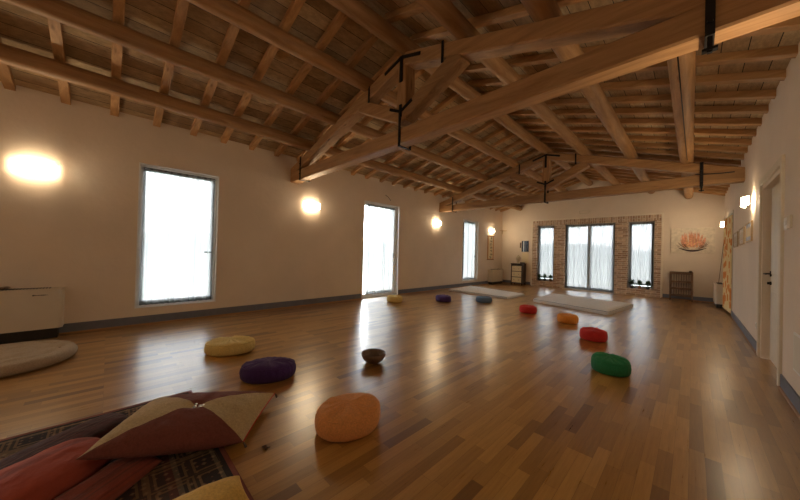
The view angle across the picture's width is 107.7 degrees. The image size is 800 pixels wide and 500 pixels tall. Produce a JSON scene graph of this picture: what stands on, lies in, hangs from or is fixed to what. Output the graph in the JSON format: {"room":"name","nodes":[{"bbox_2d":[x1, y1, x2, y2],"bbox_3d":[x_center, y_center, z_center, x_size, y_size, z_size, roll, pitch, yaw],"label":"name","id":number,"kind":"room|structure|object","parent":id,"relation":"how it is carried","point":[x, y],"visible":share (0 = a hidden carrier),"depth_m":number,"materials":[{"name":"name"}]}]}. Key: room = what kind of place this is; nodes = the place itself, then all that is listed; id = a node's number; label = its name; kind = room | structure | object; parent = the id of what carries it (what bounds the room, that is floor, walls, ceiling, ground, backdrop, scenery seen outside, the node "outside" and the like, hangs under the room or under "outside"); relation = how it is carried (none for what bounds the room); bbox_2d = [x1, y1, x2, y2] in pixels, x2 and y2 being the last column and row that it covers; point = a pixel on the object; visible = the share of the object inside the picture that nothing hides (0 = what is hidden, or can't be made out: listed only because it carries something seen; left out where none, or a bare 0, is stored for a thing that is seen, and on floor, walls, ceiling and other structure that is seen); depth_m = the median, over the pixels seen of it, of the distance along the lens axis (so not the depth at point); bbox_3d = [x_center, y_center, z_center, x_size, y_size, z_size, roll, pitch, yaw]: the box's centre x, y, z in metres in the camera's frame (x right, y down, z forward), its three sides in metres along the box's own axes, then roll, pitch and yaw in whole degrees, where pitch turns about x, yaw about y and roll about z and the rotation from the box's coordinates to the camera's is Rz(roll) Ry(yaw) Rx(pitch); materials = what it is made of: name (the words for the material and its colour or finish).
{"room":"exercise studio","nodes":[
{"label":"exercise studio","id":0,"kind":"room"},
{"bbox_2d":[0,81,502,323],"bbox_3d":[-1.920,-0.366,6.658,17.673,3.145,0.350,2,-1,-45],"label":"wall","id":1,"kind":"structure","parent":0,"point":[74,229],"depth_m":4.74,"materials":[{"name":"paint"}]},
{"bbox_2d":[10,159,56,174],"bbox_3d":[-4.583,-1.038,3.658,0.370,0.124,0.119,2,-1,-45],"label":"wall lamp","id":2,"kind":"object","parent":1,"relation":"attached to","point":[18,164],"visible":1,"depth_m":3.62,"materials":[{"name":"glass"}]},
{"bbox_2d":[136,164,217,307],"bbox_3d":[-3.636,-0.209,4.815,1.055,2.200,0.158,2,-1,-45],"label":"window","id":3,"kind":"structure","parent":1,"relation":"in","point":[141,165],"depth_m":4.60,"materials":[{"name":"paint"}]},
{"bbox_2d":[139,167,215,304],"bbox_3d":[-3.620,-0.202,4.795,0.990,2.115,0.044,2,-1,-45],"label":"sash","id":4,"kind":"object","parent":3,"relation":"hanging from","point":[178,208],"visible":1,"depth_m":4.75,"materials":[{"name":"glass"}]},
{"bbox_2d":[134,162,219,308],"bbox_3d":[-3.602,-0.209,4.780,1.055,2.200,0.076,2,-1,-45],"label":"trim","id":5,"kind":"structure","parent":1,"relation":"attached to","point":[218,177],"depth_m":4.95,"materials":[{"name":"paint"}]},
{"bbox_2d":[59,281,487,334],"bbox_3d":[-1.826,1.141,6.512,17.673,0.135,0.026,2,-1,-45],"label":"baseboard","id":6,"kind":"structure","parent":1,"relation":"attached to","point":[68,328],"depth_m":5.05,"materials":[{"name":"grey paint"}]},
{"bbox_2d":[362,202,396,297],"bbox_3d":[-0.580,0.002,7.935,1.264,2.500,0.105,2,-1,-45],"label":"door","id":7,"kind":"structure","parent":1,"relation":"in","point":[366,203],"depth_m":8.33,"materials":[{"name":"paint"}]},
{"bbox_2d":[365,204,394,294],"bbox_3d":[-0.528,-0.012,7.884,1.004,2.350,0.046,2,-1,-45],"label":"door leaf","id":8,"kind":"object","parent":7,"relation":"attached to","point":[380,219],"visible":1,"depth_m":7.88,"materials":[{"name":"glass"}]},
{"bbox_2d":[362,200,399,294],"bbox_3d":[-0.512,0.003,7.868,1.264,2.500,0.076,2,-1,-45],"label":"trim","id":9,"kind":"structure","parent":1,"relation":"attached to","point":[398,211],"depth_m":8.29,"materials":[{"name":"paint"}]},
{"bbox_2d":[462,220,476,280],"bbox_3d":[2.593,0.022,11.037,1.085,2.265,0.158,2,-1,-45],"label":"window","id":10,"kind":"structure","parent":1,"relation":"in","point":[463,220],"depth_m":11.38,"materials":[{"name":"paint"}]},
{"bbox_2d":[463,221,475,279],"bbox_3d":[2.615,0.023,11.015,0.805,2.165,0.045,2,-1,-44],"label":"sheer curtain","id":11,"kind":"object","parent":10,"relation":"hanging from","point":[469,227],"visible":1,"depth_m":10.99,"materials":[{"name":"fabric"}]},
{"bbox_2d":[462,219,478,279],"bbox_3d":[2.627,0.023,11.002,1.085,2.265,0.076,2,-1,-45],"label":"trim","id":12,"kind":"structure","parent":1,"relation":"attached to","point":[463,219],"depth_m":11.37,"materials":[{"name":"paint"}]},
{"bbox_2d":[487,235,493,259],"bbox_3d":[3.743,-0.092,12.052,0.580,1.000,0.020,2,-1,-45],"label":"scroll","id":13,"kind":"object","parent":1,"relation":"attached to","point":[490,245],"visible":1,"depth_m":12.04,"materials":[{"name":"paper"}]},
{"bbox_2d":[290,0,799,183],"bbox_3d":[0.070,-1.903,3.831,0.236,1.293,6.665,2,-1,-45],"label":"roof truss","id":14,"kind":"object","parent":1,"relation":"attached to","point":[655,31],"visible":0.98,"depth_m":2.57,"materials":[{"name":"brown wood"}]},
{"bbox_2d":[0,43,522,210],"bbox_3d":[-1.207,-1.954,5.998,17.874,0.200,0.210,2,-1,-45],"label":"purlin","id":15,"kind":"object","parent":14,"relation":"on","point":[9,55],"visible":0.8,"depth_m":3.95,"materials":[{"name":"brown wood"}]},
{"bbox_2d":[2,0,532,195],"bbox_3d":[-0.606,-2.183,5.405,17.874,0.200,0.210,2,-1,-45],"label":"purlin","id":16,"kind":"object","parent":14,"relation":"on","point":[60,11],"visible":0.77,"depth_m":3.47,"materials":[{"name":"brown wood"}]},
{"bbox_2d":[185,0,567,191],"bbox_3d":[0.009,-2.416,4.797,17.874,0.201,0.207,2,-1,-45],"label":"purlin","id":17,"kind":"object","parent":14,"relation":"on","point":[229,11],"visible":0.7,"depth_m":3.58,"materials":[{"name":"brown wood"}]},
{"bbox_2d":[415,0,619,184],"bbox_3d":[1.157,-2.359,3.645,17.874,0.200,0.208,2,-1,-45],"label":"purlin","id":18,"kind":"object","parent":14,"relation":"on","point":[444,12],"visible":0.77,"depth_m":3.69,"materials":[{"name":"brown wood"}]},
{"bbox_2d":[667,51,695,198],"bbox_3d":[2.338,-1.822,2.445,17.874,0.201,0.206,2,-1,-45],"label":"purlin","id":19,"kind":"object","parent":14,"relation":"on","point":[681,69],"visible":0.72,"depth_m":3.39,"materials":[{"name":"brown wood"}]},
{"bbox_2d":[439,152,744,212],"bbox_3d":[3.681,-1.763,7.331,0.236,1.328,6.655,2,-1,-45],"label":"roof truss","id":20,"kind":"object","parent":1,"relation":"attached to","point":[700,181],"visible":0.95,"depth_m":6.67,"materials":[{"name":"brown wood"}]},
{"bbox_2d":[520,0,654,193],"bbox_3d":[1.750,-2.088,3.042,17.874,0.202,0.211,2,-1,-45],"label":"purlin","id":21,"kind":"object","parent":20,"relation":"on","point":[539,10],"visible":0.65,"depth_m":3.81,"materials":[{"name":"brown wood"}]},
{"bbox_2d":[0,283,799,499],"bbox_3d":[0.921,1.316,3.791,18.323,0.120,8.465,2,-1,-45],"label":"floor","id":22,"kind":"structure","parent":0,"point":[494,400],"depth_m":2.44,"materials":[{"name":"brown wood"}]},
{"bbox_2d":[0,287,64,343],"bbox_3d":[-4.877,0.784,3.338,1.355,0.638,0.202,2,-1,-45],"label":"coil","id":23,"kind":"object","parent":22,"relation":"on","point":[26,314],"visible":0.96,"depth_m":3.57,"materials":[{"name":"metal"}]},
{"bbox_2d":[1,287,50,290],"bbox_3d":[-4.874,0.469,3.336,1.141,0.008,0.100,2,-1,-45],"label":"grille","id":24,"kind":"object","parent":23,"relation":"attached to","point":[40,287],"depth_m":3.58,"materials":[{"name":"black plastic"}]},
{"bbox_2d":[0,340,77,377],"bbox_3d":[-3.873,1.063,2.850,0.980,0.120,0.980,2,0,-7],"label":"floor cushion","id":25,"kind":"object","parent":22,"relation":"on","point":[20,357],"visible":1,"depth_m":2.88,"materials":[{"name":"beige fabric"}]},
{"bbox_2d":[0,390,253,499],"bbox_3d":[-1.879,1.153,0.872,2.407,0.010,2.008,2,-1,-45],"label":"oriental rug","id":26,"kind":"object","parent":22,"relation":"on","point":[179,474],"visible":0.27,"depth_m":1.58,"materials":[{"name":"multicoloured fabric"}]},
{"bbox_2d":[0,437,111,499],"bbox_3d":[-1.763,1.083,1.208,0.352,0.140,0.978,1,0,4],"label":"bolster cushion","id":27,"kind":"object","parent":26,"relation":"on","point":[45,475],"visible":0.87,"depth_m":1.38,"materials":[{"name":"red fabric"}]},
{"bbox_2d":[0,413,127,469],"bbox_3d":[-1.917,1.097,1.501,0.278,0.110,0.969,1,0,5],"label":"striped cushion","id":28,"kind":"object","parent":26,"relation":"on","point":[98,427],"visible":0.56,"depth_m":1.68,"materials":[{"name":"brown fabric"}]},
{"bbox_2d":[53,456,162,499],"bbox_3d":[-1.455,1.132,1.171,0.244,0.058,0.950,1,0,5],"label":"cushion","id":29,"kind":"object","parent":26,"relation":"on","point":[110,482],"visible":0.93,"depth_m":1.42,"materials":[{"name":"red fabric"}]},
{"bbox_2d":[76,391,277,459],"bbox_3d":[-1.271,1.072,1.861,0.893,0.204,0.605,2,-1,-21],"label":"patchwork pillow","id":30,"kind":"object","parent":26,"relation":"on","point":[198,421],"visible":1,"depth_m":1.72,"materials":[{"name":"beige fabric"}]},
{"bbox_2d":[173,476,248,499],"bbox_3d":[-0.820,1.100,1.087,0.530,0.152,0.570,2,-1,-45],"label":"cushion","id":31,"kind":"object","parent":26,"relation":"on","point":[228,488],"visible":1,"depth_m":1.26,"materials":[{"name":"fabric"}]},
{"bbox_2d":[204,335,255,355],"bbox_3d":[-1.969,1.099,3.392,0.526,0.155,0.390,2,-1,-17],"label":"cushion","id":32,"kind":"object","parent":22,"relation":"on","point":[233,345],"visible":1,"depth_m":3.27,"materials":[{"name":"beige fabric"}]},
{"bbox_2d":[239,356,295,383],"bbox_3d":[-1.231,1.106,2.735,0.489,0.168,0.343,2,-1,-17],"label":"cushion","id":33,"kind":"object","parent":22,"relation":"on","point":[265,370],"visible":1,"depth_m":2.62,"materials":[{"name":"purple fabric"}]},
{"bbox_2d":[315,392,379,441],"bbox_3d":[-0.352,1.120,2.004,0.460,0.174,0.378,2,-1,-36],"label":"cushion","id":34,"kind":"object","parent":22,"relation":"on","point":[347,417],"visible":1,"depth_m":1.88,"materials":[{"name":"orange fabric"}]},
{"bbox_2d":[361,348,385,363],"bbox_3d":[-0.289,1.167,3.179,0.266,0.104,0.266,2,-1,-45],"label":"bowl","id":35,"kind":"object","parent":22,"relation":"on","point":[373,355],"visible":1,"depth_m":3.21,"materials":[{"name":"brown wood"}]},
{"bbox_2d":[449,286,523,298],"bbox_3d":[2.746,1.311,9.255,1.551,0.074,2.151,2,-1,-45],"label":"mat","id":36,"kind":"object","parent":22,"relation":"on","point":[475,290],"visible":1,"depth_m":8.86,"materials":[{"name":"white fabric"}]},
{"bbox_2d":[488,269,502,283],"bbox_3d":[3.991,1.102,12.195,0.970,0.608,0.200,2,-1,-45],"label":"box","id":37,"kind":"object","parent":22,"relation":"on","point":[495,276],"visible":1,"depth_m":11.98,"materials":[{"name":"metal"}]},
{"bbox_2d":[511,263,525,284],"bbox_3d":[4.875,0.990,12.033,0.390,0.875,0.500,2,-1,-45],"label":"base cabinet","id":38,"kind":"object","parent":22,"relation":"on","point":[518,270],"visible":1,"depth_m":11.93,"materials":[{"name":"brown wood"}]},
{"bbox_2d":[519,304,536,313],"bbox_3d":[2.704,1.243,6.167,0.334,0.155,0.350,2,-1,-45],"label":"cushion","id":39,"kind":"object","parent":22,"relation":"on","point":[528,309],"visible":1,"depth_m":6.05,"materials":[{"name":"red fabric"}]},
{"bbox_2d":[557,313,578,323],"bbox_3d":[3.070,1.246,5.347,0.353,0.154,0.350,2,-1,-45],"label":"cushion","id":40,"kind":"object","parent":22,"relation":"on","point":[568,318],"visible":1,"depth_m":5.23,"materials":[{"name":"orange fabric"}]},
{"bbox_2d":[533,293,632,314],"bbox_3d":[4.454,1.325,7.437,1.761,0.104,2.064,2,-1,-36],"label":"mat","id":41,"kind":"object","parent":22,"relation":"on","point":[600,306],"visible":1,"depth_m":7.04,"materials":[{"name":"white fabric"}]},
{"bbox_2d":[579,327,607,341],"bbox_3d":[2.829,1.226,4.274,0.353,0.164,0.351,2,-1,-45],"label":"cushion","id":42,"kind":"object","parent":22,"relation":"on","point":[592,334],"visible":1,"depth_m":4.16,"materials":[{"name":"red fabric"}]},
{"bbox_2d":[591,352,631,376],"bbox_3d":[2.224,1.194,3.085,0.346,0.177,0.350,2,-1,-45],"label":"cushion","id":43,"kind":"object","parent":22,"relation":"on","point":[614,365],"visible":1,"depth_m":2.98,"materials":[{"name":"green fabric"}]},
{"bbox_2d":[669,271,692,301],"bbox_3d":[8.297,1.067,8.618,0.308,0.840,0.498,2,-1,-45],"label":"rack","id":44,"kind":"object","parent":22,"relation":"on","point":[671,272],"visible":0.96,"depth_m":8.61,"materials":[{"name":"brown wood"}]},
{"bbox_2d":[713,282,724,308],"bbox_3d":[8.423,1.179,7.698,0.950,0.608,0.200,2,-1,-45],"label":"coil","id":45,"kind":"object","parent":22,"relation":"on","point":[717,288],"visible":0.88,"depth_m":7.40,"materials":[{"name":"metal"}]},
{"bbox_2d":[0,0,799,209],"bbox_3d":[0.590,-2.277,4.281,18.373,1.165,7.315,2,-1,-45],"label":"ceiling","id":46,"kind":"structure","parent":0,"point":[203,35],"depth_m":3.72,"materials":[{"name":"brown wood"}]},
{"bbox_2d":[0,37,15,90],"bbox_3d":[-3.624,-2.418,2.444,0.088,1.023,3.376,2,-1,-45],"label":"rafter","id":47,"kind":"object","parent":46,"relation":"attached to","point":[6,76],"visible":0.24,"depth_m":3.41,"materials":[{"name":"brown wood"}]},
{"bbox_2d":[47,18,70,104],"bbox_3d":[-3.305,-2.407,2.762,0.088,1.023,3.376,2,-1,-45],"label":"rafter","id":48,"kind":"object","parent":46,"relation":"attached to","point":[55,28],"visible":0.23,"depth_m":3.21,"materials":[{"name":"brown wood"}]},
{"bbox_2d":[110,0,125,116],"bbox_3d":[-2.979,-2.396,3.088,0.088,1.023,3.376,2,-1,-45],"label":"rafter","id":49,"kind":"object","parent":46,"relation":"attached to","point":[118,17],"visible":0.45,"depth_m":3.38,"materials":[{"name":"brown wood"}]},
{"bbox_2d":[153,0,189,126],"bbox_3d":[-2.648,-2.385,3.418,0.088,1.023,3.376,2,-1,-45],"label":"rafter","id":50,"kind":"object","parent":46,"relation":"attached to","point":[182,6],"visible":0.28,"depth_m":3.35,"materials":[{"name":"brown wood"}]},
{"bbox_2d":[190,0,250,135],"bbox_3d":[-2.316,-2.373,3.750,0.088,1.023,3.376,2,-1,-45],"label":"rafter","id":51,"kind":"object","parent":46,"relation":"attached to","point":[232,32],"visible":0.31,"depth_m":3.64,"materials":[{"name":"brown wood"}]},
{"bbox_2d":[221,0,305,143],"bbox_3d":[-2.002,-2.362,4.063,0.088,1.023,3.376,2,-1,-45],"label":"rafter","id":52,"kind":"object","parent":46,"relation":"attached to","point":[295,6],"visible":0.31,"depth_m":3.77,"materials":[{"name":"brown wood"}]},
{"bbox_2d":[249,10,347,150],"bbox_3d":[-1.675,-2.351,4.390,0.088,1.023,3.376,2,-1,-45],"label":"rafter","id":53,"kind":"object","parent":46,"relation":"attached to","point":[339,19],"visible":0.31,"depth_m":4.02,"materials":[{"name":"brown wood"}]},
{"bbox_2d":[274,15,384,156],"bbox_3d":[-1.343,-2.340,4.722,0.088,1.023,3.376,2,-1,-45],"label":"rafter","id":54,"kind":"object","parent":46,"relation":"attached to","point":[371,38],"visible":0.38,"depth_m":4.37,"materials":[{"name":"brown wood"}]},
{"bbox_2d":[297,36,411,161],"bbox_3d":[-1.012,-2.329,5.052,0.088,1.023,3.376,2,-1,-45],"label":"rafter","id":55,"kind":"object","parent":46,"relation":"attached to","point":[397,54],"visible":0.32,"depth_m":4.70,"materials":[{"name":"brown wood"}]},
{"bbox_2d":[318,69,425,161],"bbox_3d":[-0.693,-2.318,5.371,0.088,1.023,3.376,2,-1,-45],"label":"rafter","id":56,"kind":"object","parent":46,"relation":"attached to","point":[367,119],"visible":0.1,"depth_m":5.32,"materials":[{"name":"brown wood"}]},
{"bbox_2d":[351,81,468,175],"bbox_3d":[-0.036,-2.295,6.027,0.088,1.023,3.376,2,-1,-45],"label":"rafter","id":57,"kind":"object","parent":46,"relation":"attached to","point":[453,96],"visible":0.24,"depth_m":5.25,"materials":[{"name":"brown wood"}]},
{"bbox_2d":[384,0,456,22],"bbox_3d":[1.020,-2.264,2.337,0.088,1.093,3.376,2,-1,-45],"label":"rafter","id":58,"kind":"object","parent":46,"relation":"attached to","point":[409,10],"visible":0.57,"depth_m":3.28,"materials":[{"name":"brown wood"}]},
{"bbox_2d":[379,127,466,182],"bbox_3d":[0.613,-2.273,6.676,0.088,1.023,3.376,2,-1,-45],"label":"rafter","id":59,"kind":"object","parent":46,"relation":"attached to","point":[446,137],"visible":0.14,"depth_m":6.86,"materials":[{"name":"brown wood"}]},
{"bbox_2d":[365,92,482,178],"bbox_3d":[0.274,-2.284,6.337,0.088,1.023,3.376,2,-1,-45],"label":"rafter","id":60,"kind":"object","parent":46,"relation":"attached to","point":[400,153],"visible":0.22,"depth_m":6.80,"materials":[{"name":"brown wood"}]},
{"bbox_2d":[392,119,496,185],"bbox_3d":[0.929,-2.262,6.991,0.088,1.023,3.376,2,-1,-45],"label":"rafter","id":61,"kind":"object","parent":46,"relation":"attached to","point":[490,123],"visible":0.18,"depth_m":6.72,"materials":[{"name":"brown wood"}]},
{"bbox_2d":[403,119,515,187],"bbox_3d":[1.252,-2.251,7.313,0.088,1.023,3.376,2,-1,-45],"label":"rafter","id":62,"kind":"object","parent":46,"relation":"attached to","point":[502,129],"visible":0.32,"depth_m":7.04,"materials":[{"name":"brown wood"}]},
{"bbox_2d":[414,126,524,190],"bbox_3d":[1.577,-2.240,7.638,0.088,1.023,3.376,2,-1,-45],"label":"rafter","id":63,"kind":"object","parent":46,"relation":"attached to","point":[508,137],"visible":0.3,"depth_m":7.37,"materials":[{"name":"brown wood"}]},
{"bbox_2d":[424,133,532,192],"bbox_3d":[1.905,-2.229,7.966,0.088,1.023,3.376,2,-1,-45],"label":"rafter","id":64,"kind":"object","parent":46,"relation":"attached to","point":[519,141],"visible":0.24,"depth_m":7.71,"materials":[{"name":"brown wood"}]},
{"bbox_2d":[434,139,539,195],"bbox_3d":[2.239,-2.217,8.300,0.088,1.023,3.376,2,-1,-45],"label":"rafter","id":65,"kind":"object","parent":46,"relation":"attached to","point":[528,146],"visible":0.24,"depth_m":8.04,"materials":[{"name":"brown wood"}]},
{"bbox_2d":[442,144,546,197],"bbox_3d":[2.554,-2.207,8.614,0.088,1.023,3.376,2,-1,-45],"label":"rafter","id":66,"kind":"object","parent":46,"relation":"attached to","point":[520,158],"visible":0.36,"depth_m":8.37,"materials":[{"name":"brown wood"}]},
{"bbox_2d":[411,0,588,43],"bbox_3d":[1.351,-2.252,2.668,0.088,1.093,3.376,2,-1,-45],"label":"rafter","id":67,"kind":"object","parent":46,"relation":"attached to","point":[516,11],"visible":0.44,"depth_m":3.04,"materials":[{"name":"brown wood"}]},
{"bbox_2d":[465,162,555,202],"bbox_3d":[3.533,-2.173,9.592,0.088,1.023,3.376,2,-1,-45],"label":"rafter","id":68,"kind":"object","parent":46,"relation":"attached to","point":[553,163],"visible":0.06,"depth_m":9.80,"materials":[{"name":"brown wood"}]},
{"bbox_2d":[573,165,680,177],"bbox_3d":[6.560,-2.074,7.871,0.088,1.093,3.376,2,-1,-45],"label":"rafter","id":69,"kind":"object","parent":46,"relation":"attached to","point":[591,167],"visible":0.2,"depth_m":7.76,"materials":[{"name":"brown wood"}]},
{"bbox_2d":[461,16,799,73],"bbox_3d":[2.005,-2.230,3.321,0.088,1.093,3.376,2,-1,-45],"label":"rafter","id":70,"kind":"object","parent":46,"relation":"attached to","point":[793,24],"visible":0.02,"depth_m":3.46,"materials":[{"name":"brown wood"}]},
{"bbox_2d":[468,45,797,86],"bbox_3d":[2.332,-2.219,3.647,0.088,1.093,3.376,2,-1,-45],"label":"rafter","id":71,"kind":"object","parent":46,"relation":"attached to","point":[791,51],"visible":0.41,"depth_m":2.78,"materials":[{"name":"brown wood"}]},
{"bbox_2d":[483,69,785,94],"bbox_3d":[2.654,-2.208,3.969,0.088,1.093,3.376,2,-1,-45],"label":"rafter","id":72,"kind":"object","parent":46,"relation":"attached to","point":[769,75],"visible":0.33,"depth_m":3.18,"materials":[{"name":"brown wood"}]},
{"bbox_2d":[507,105,768,115],"bbox_3d":[3.300,-2.186,4.615,0.088,1.093,3.376,2,-1,-45],"label":"rafter","id":73,"kind":"object","parent":46,"relation":"attached to","point":[734,109],"visible":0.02,"depth_m":4.16,"materials":[{"name":"brown wood"}]},
{"bbox_2d":[516,118,761,125],"bbox_3d":[3.632,-2.174,4.946,0.088,1.093,3.376,2,-1,-45],"label":"rafter","id":74,"kind":"object","parent":46,"relation":"attached to","point":[631,121],"visible":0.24,"depth_m":4.49,"materials":[{"name":"brown wood"}]},
{"bbox_2d":[525,126,756,136],"bbox_3d":[3.956,-2.163,5.269,0.088,1.093,3.376,2,-1,-45],"label":"rafter","id":75,"kind":"object","parent":46,"relation":"attached to","point":[697,131],"visible":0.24,"depth_m":4.86,"materials":[{"name":"brown wood"}]},
{"bbox_2d":[533,132,751,144],"bbox_3d":[4.281,-2.152,5.594,0.088,1.093,3.376,2,-1,-45],"label":"rafter","id":76,"kind":"object","parent":46,"relation":"attached to","point":[730,141],"visible":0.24,"depth_m":5.20,"materials":[{"name":"brown wood"}]},
{"bbox_2d":[540,138,747,152],"bbox_3d":[4.604,-2.141,5.917,0.088,1.093,3.376,2,-1,-45],"label":"rafter","id":77,"kind":"object","parent":46,"relation":"attached to","point":[547,140],"visible":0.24,"depth_m":5.54,"materials":[{"name":"brown wood"}]},
{"bbox_2d":[547,144,743,159],"bbox_3d":[4.936,-2.130,6.249,0.088,1.093,3.376,2,-1,-45],"label":"rafter","id":78,"kind":"object","parent":46,"relation":"attached to","point":[596,148],"visible":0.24,"depth_m":5.88,"materials":[{"name":"brown wood"}]},
{"bbox_2d":[553,149,740,165],"bbox_3d":[5.263,-2.119,6.575,0.088,1.093,3.376,2,-1,-45],"label":"rafter","id":79,"kind":"object","parent":46,"relation":"attached to","point":[613,154],"visible":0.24,"depth_m":6.23,"materials":[{"name":"brown wood"}]},
{"bbox_2d":[581,171,727,190],"bbox_3d":[7.216,-2.052,8.526,0.088,1.093,3.376,2,-1,-45],"label":"rafter","id":80,"kind":"object","parent":46,"relation":"attached to","point":[583,172],"visible":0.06,"depth_m":8.76,"materials":[{"name":"brown wood"}]},
{"bbox_2d":[585,174,726,192],"bbox_3d":[7.539,-2.041,8.848,0.088,1.093,3.376,2,-1,-45],"label":"rafter","id":81,"kind":"object","parent":46,"relation":"attached to","point":[586,175],"visible":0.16,"depth_m":9.02,"materials":[{"name":"brown wood"}]},
{"bbox_2d":[588,177,724,195],"bbox_3d":[7.855,-2.030,9.164,0.088,1.093,3.376,2,-1,-45],"label":"rafter","id":82,"kind":"object","parent":46,"relation":"attached to","point":[592,178],"visible":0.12,"depth_m":8.45,"materials":[{"name":"brown wood"}]},
{"bbox_2d":[585,169,729,186],"bbox_3d":[6.885,-2.063,8.195,0.088,1.093,3.376,2,-1,-45],"label":"rafter","id":83,"kind":"object","parent":46,"relation":"attached to","point":[587,170],"visible":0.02,"depth_m":8.39,"materials":[{"name":"brown wood"}]},
{"bbox_2d":[544,89,775,105],"bbox_3d":[2.984,-2.197,4.299,0.088,1.093,3.376,2,-1,-45],"label":"rafter","id":84,"kind":"object","parent":46,"relation":"attached to","point":[770,93],"visible":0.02,"depth_m":3.76,"materials":[{"name":"brown wood"}]},
{"bbox_2d":[501,179,724,297],"bbox_3d":[6.873,-0.563,10.617,0.350,4.060,7.165,2,-1,-45],"label":"wall","id":85,"kind":"structure","parent":0,"point":[702,210],"depth_m":9.04,"materials":[{"name":"paint"}]},
{"bbox_2d":[537,225,553,280],"bbox_3d":[5.864,0.129,11.660,0.090,2.195,0.657,2,-1,-45],"label":"window","id":86,"kind":"structure","parent":85,"relation":"in","point":[551,225],"depth_m":11.85,"materials":[{"name":"metal"}]},
{"bbox_2d":[538,226,553,278],"bbox_3d":[5.829,0.093,11.624,0.049,2.065,0.637,2,-1,-45],"label":"sheer curtain","id":87,"kind":"object","parent":86,"relation":"hanging from","point":[546,234],"visible":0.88,"depth_m":11.62,"materials":[{"name":"fabric"}]},
{"bbox_2d":[565,223,614,292],"bbox_3d":[6.870,0.258,10.591,0.090,2.418,1.547,2,-1,-45],"label":"door","id":88,"kind":"structure","parent":85,"relation":"in","point":[589,225],"depth_m":10.59,"materials":[{"name":"metal"}]},
{"bbox_2d":[565,225,587,288],"bbox_3d":[6.538,0.243,10.820,0.049,2.343,0.754,2,-1,-45],"label":"sheer curtain","id":89,"kind":"object","parent":88,"relation":"hanging from","point":[576,262],"visible":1,"depth_m":10.81,"materials":[{"name":"fabric"}]},
{"bbox_2d":[589,223,614,291],"bbox_3d":[7.097,0.253,10.257,0.053,2.343,0.754,2,-1,-45],"label":"sheer curtain","id":90,"kind":"object","parent":88,"relation":"hanging from","point":[602,238],"visible":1,"depth_m":10.26,"materials":[{"name":"fabric"}]},
{"bbox_2d":[530,212,663,297],"bbox_3d":[6.868,0.258,10.589,0.356,2.418,3.943,2,-1,-45],"label":"trim","id":91,"kind":"structure","parent":85,"relation":"attached to","point":[621,228],"depth_m":9.85,"materials":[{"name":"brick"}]},
{"bbox_2d":[533,214,661,225],"bbox_3d":[6.901,-1.042,10.600,0.356,0.182,3.943,2,-1,-45],"label":"trim","id":92,"kind":"structure","parent":85,"relation":"attached to","point":[640,218],"depth_m":10.21,"materials":[{"name":"wood"}]},
{"bbox_2d":[502,280,713,302],"bbox_3d":[6.707,1.394,10.450,0.026,0.135,6.515,2,-1,-45],"label":"baseboard","id":93,"kind":"structure","parent":85,"relation":"attached to","point":[699,299],"depth_m":8.69,"materials":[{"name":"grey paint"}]},
{"bbox_2d":[627,221,654,289],"bbox_3d":[7.927,0.165,9.593,0.090,2.195,0.677,2,-1,-45],"label":"window","id":94,"kind":"structure","parent":85,"relation":"in","point":[628,286],"depth_m":9.66,"materials":[{"name":"metal"}]},
{"bbox_2d":[629,222,654,285],"bbox_3d":[7.891,0.129,9.557,0.042,2.065,0.657,2,-1,-45],"label":"sheer curtain","id":95,"kind":"object","parent":94,"relation":"hanging from","point":[642,233],"visible":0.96,"depth_m":9.55,"materials":[{"name":"fabric"}]},
{"bbox_2d":[671,227,714,252],"bbox_3d":[8.605,-0.281,8.599,0.031,0.740,0.920,2,-1,-45],"label":"canvas painting","id":96,"kind":"object","parent":85,"relation":"attached to","point":[683,240],"visible":1,"depth_m":8.58,"materials":[{"name":"fabric"}]},
{"bbox_2d":[724,42,799,395],"bbox_3d":[2.911,-0.282,1.817,17.673,3.145,0.300,2,-1,-45],"label":"wall","id":97,"kind":"structure","parent":0,"point":[778,134],"depth_m":3.53,"materials":[{"name":"paint"}]},
{"bbox_2d":[723,214,732,312],"bbox_3d":[7.586,0.308,6.769,0.020,2.169,1.187,1,-1,42],"label":"drape","id":98,"kind":"object","parent":97,"relation":"hanging from","point":[727,248],"visible":0.99,"depth_m":6.68,"materials":[{"name":"fabric"}]},
{"bbox_2d":[745,220,752,242],"bbox_3d":[5.353,-0.274,4.481,0.650,0.300,0.020,2,-1,-45],"label":"framed print","id":99,"kind":"object","parent":97,"relation":"attached to","point":[748,226],"visible":1,"depth_m":4.42,"materials":[{"name":"paper"}]},
{"bbox_2d":[730,311,799,419],"bbox_3d":[2.757,1.220,1.920,17.673,0.135,0.026,2,-1,-45],"label":"baseboard","id":100,"kind":"structure","parent":97,"relation":"attached to","point":[793,399],"depth_m":2.67,"materials":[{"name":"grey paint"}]},
{"bbox_2d":[756,154,784,385],"bbox_3d":[4.173,0.217,3.235,1.355,2.237,0.132,2,-1,-45],"label":"door","id":101,"kind":"structure","parent":97,"relation":"in","point":[776,273],"depth_m":3.33,"materials":[{"name":"paint"}]},
{"bbox_2d":[793,332,799,375],"bbox_3d":[3.130,0.840,2.273,0.520,0.320,0.010,2,-1,-45],"label":"hatch","id":102,"kind":"object","parent":97,"relation":"attached to","point":[796,337],"visible":1,"depth_m":2.37,"materials":[{"name":"plastic"}]},
{"bbox_3d":[-5.858,-0.999,-2.098,0.300,4.060,7.165,2,-1,-45],"label":"wall","id":103,"kind":"structure","parent":0,"visible":0},
{"bbox_2d":[326,0,592,185],"bbox_3d":[0.564,-2.608,4.248,17.874,0.200,0.210,2,-1,-45],"label":"ridge beam","id":104,"kind":"structure","parent":103,"relation":"attached to","point":[358,11],"depth_m":3.66,"materials":[{"name":"brown wood"}]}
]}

